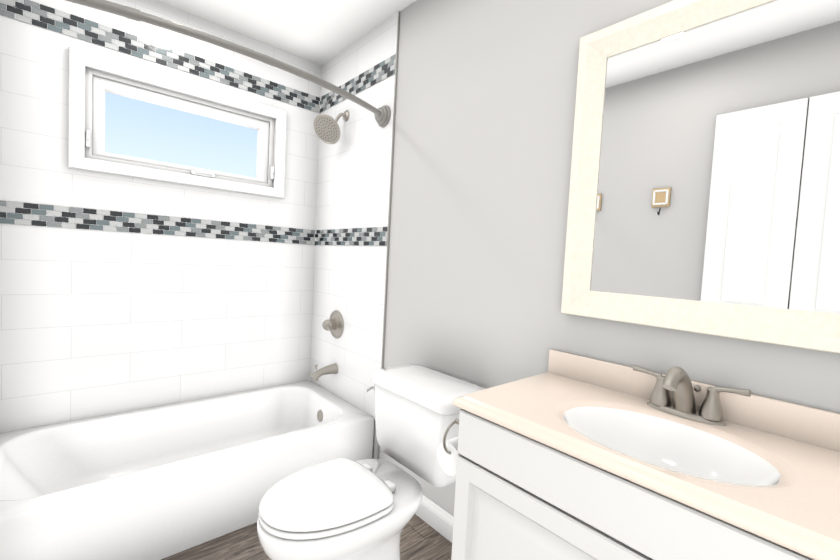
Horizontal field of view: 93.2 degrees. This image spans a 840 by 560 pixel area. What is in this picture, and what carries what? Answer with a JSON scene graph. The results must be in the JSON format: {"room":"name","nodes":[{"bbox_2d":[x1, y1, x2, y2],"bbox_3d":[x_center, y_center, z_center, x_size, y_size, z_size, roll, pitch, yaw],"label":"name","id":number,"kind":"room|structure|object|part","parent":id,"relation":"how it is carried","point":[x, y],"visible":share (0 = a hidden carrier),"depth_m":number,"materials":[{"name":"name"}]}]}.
{"room":"bathroom","nodes":[
{"label":"bathroom","id":0,"kind":"room"},
{"bbox_2d":[0,0,320,432],"bbox_3d":[-1.353,-0.208,2.260,1.540,2.450,0.200,0,4,-41],"label":"wall","id":1,"kind":"structure","parent":0,"point":[94,323],"depth_m":2.04,"materials":[{"name":"tile"}]},
{"bbox_2d":[0,0,315,244],"bbox_3d":[-1.259,-0.727,2.157,1.524,0.975,0.004,0,4,-41],"label":"mosaic tile border","id":2,"kind":"structure","parent":1,"relation":"attached to","point":[57,21],"depth_m":2.02,"materials":[{"name":"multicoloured tile"}]},
{"bbox_2d":[68,47,286,198],"bbox_3d":[-1.255,-0.791,2.187,1.020,0.542,0.095,0,4,-41],"label":"window","id":3,"kind":"structure","parent":1,"relation":"in","point":[84,66],"depth_m":2.07,"materials":[{"name":"white plastic"}]},
{"bbox_3d":[-1.259,-0.781,2.192,0.900,0.400,0.084,0,4,-41],"label":"window sash","id":4,"kind":"part","parent":3,"relation":"part of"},
{"bbox_3d":[-1.282,-0.782,2.210,0.744,0.301,0.004,0,4,-41],"label":"glass","id":5,"kind":"part","parent":3,"relation":"part of","materials":[{"name":"glass"}]},
{"bbox_2d":[157,0,415,65],"bbox_3d":[-0.221,-1.343,0.980,1.780,0.060,3.447,0,4,-41],"label":"ceiling","id":6,"kind":"structure","parent":0,"point":[321,32],"depth_m":2.12,"materials":[{"name":"white paint"}]},
{"bbox_2d":[161,514,451,559],"bbox_3d":[-0.349,1.161,1.106,1.780,0.060,3.447,0,4,-41],"label":"floor","id":7,"kind":"structure","parent":0,"point":[420,539],"depth_m":1.64,"materials":[{"name":"brown wood"}]},
{"bbox_2d":[0,380,373,559],"bbox_3d":[-1.082,0.880,1.942,1.518,0.340,0.784,0,4,-41],"label":"tub","id":8,"kind":"object","parent":7,"relation":"on","point":[160,482],"visible":0.96,"depth_m":1.75,"materials":[{"name":"ceramic"}]},
{"bbox_2d":[257,364,486,559],"bbox_3d":[-0.186,0.759,1.452,0.794,0.723,0.488,0,4,-41],"label":"toilet","id":9,"kind":"object","parent":7,"relation":"on","point":[340,508],"visible":0.94,"depth_m":1.37,"materials":[{"name":"ceramic"}]},
{"bbox_3d":[-0.310,0.720,1.331,0.437,0.049,0.364,0,4,-41],"label":"seat","id":10,"kind":"part","parent":9,"relation":"part of","materials":[{"name":"plastic"}]},
{"bbox_3d":[-0.278,0.932,1.380,0.562,0.375,0.376,0,4,-41],"label":"bowl","id":11,"kind":"part","parent":9,"relation":"part of","materials":[{"name":"ceramic"}]},
{"bbox_3d":[-0.209,0.468,1.714,0.060,0.031,0.023,0,4,-41],"label":"handle","id":12,"kind":"part","parent":9,"relation":"part of","materials":[{"name":"metal"}]},
{"bbox_3d":[0.031,0.425,1.603,0.272,0.050,0.476,0,4,-41],"label":"lid","id":13,"kind":"part","parent":9,"relation":"part of","materials":[{"name":"ceramic"}]},
{"bbox_3d":[0.026,0.599,1.615,0.250,0.296,0.452,0,4,-41],"label":"tank","id":14,"kind":"part","parent":9,"relation":"part of","materials":[{"name":"ceramic"}]},
{"bbox_2d":[437,349,839,559],"bbox_3d":[0.529,0.696,0.900,0.494,0.978,1.052,0,4,-41],"label":"bathroom vanity","id":15,"kind":"object","parent":7,"relation":"on","point":[568,456],"visible":1,"depth_m":0.89,"materials":[{"name":"white wood"}]},
{"bbox_2d":[632,364,751,426],"bbox_3d":[0.636,0.276,0.975,0.178,0.136,0.254,0,4,-41],"label":"faucet","id":16,"kind":"object","parent":15,"relation":"on","point":[672,397],"depth_m":0.98,"materials":[{"name":"silver metal"}]},
{"bbox_2d":[372,0,839,516],"bbox_3d":[0.339,-0.087,1.591,0.120,2.450,3.447,0,4,-41],"label":"wall","id":17,"kind":"structure","parent":0,"point":[484,116],"depth_m":1.54,"materials":[{"name":"grey paint"}]},
{"bbox_2d":[310,12,397,418],"bbox_3d":[-0.432,-0.332,2.373,0.008,2.120,0.824,0,4,-41],"label":"wall tiles","id":18,"kind":"structure","parent":17,"relation":"attached to","point":[353,175],"depth_m":2.31,"materials":[{"name":"white tile"}]},
{"bbox_2d":[309,363,337,381],"bbox_3d":[-0.590,0.559,2.407,0.173,0.103,0.068,0,4,-41],"label":"tub spout","id":19,"kind":"object","parent":18,"relation":"attached to","point":[326,370],"visible":1,"depth_m":2.40,"materials":[{"name":"silver metal"}]},
{"bbox_2d":[314,110,348,143],"bbox_3d":[-0.513,-0.909,2.319,0.190,0.216,0.168,0,4,-41],"label":"shower head","id":20,"kind":"object","parent":18,"relation":"attached to","point":[326,128],"visible":1,"depth_m":2.30},
{"bbox_2d":[322,310,343,338],"bbox_3d":[-0.551,0.274,2.427,0.093,0.176,0.176,0,4,-41],"label":"shower valve","id":21,"kind":"object","parent":18,"relation":"attached to","point":[334,324],"visible":1,"depth_m":2.42,"materials":[{"name":"silver metal"}]},
{"bbox_2d":[312,54,395,245],"bbox_3d":[-0.415,-0.692,2.333,0.024,0.975,0.792,0,4,-41],"label":"tile border","id":22,"kind":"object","parent":17,"relation":"attached to","point":[372,236],"depth_m":2.28,"materials":[{"name":"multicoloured tile"}]},
{"bbox_2d":[377,11,399,458],"bbox_3d":[-0.168,-0.137,2.070,0.010,2.450,0.007,0,4,-41],"label":"trim","id":23,"kind":"structure","parent":17,"relation":"attached to","point":[390,197],"depth_m":2.05,"materials":[{"name":"silver metal"}]},
{"bbox_2d":[415,495,453,542],"bbox_3d":[0.093,1.068,1.759,0.014,0.104,0.973,0,4,-41],"label":"baseboard","id":24,"kind":"structure","parent":17,"relation":"attached to","point":[437,518],"depth_m":1.77,"materials":[{"name":"white wood"}]},
{"bbox_2d":[561,0,839,353],"bbox_3d":[0.736,-0.304,1.022,0.034,0.882,0.728,0,4,-41],"label":"mirror","id":25,"kind":"object","parent":17,"relation":"attached to","point":[704,193],"visible":1,"depth_m":1.02,"materials":[{"name":"beige wood"}]},
{"bbox_3d":[-1.548,-0.336,1.322,0.008,2.120,0.932,0,4,-41],"label":"wall tiles","id":26,"kind":"structure","parent":0,"visible":0},
{"bbox_2d":[65,0,390,127],"bbox_3d":[-0.724,-0.861,1.548,1.527,0.112,0.220,0,4,-41],"label":"shower rod","id":27,"kind":"object","parent":26,"relation":"attached to","point":[382,114],"visible":1,"depth_m":1.43,"materials":[{"name":"grey metal"}]}
]}

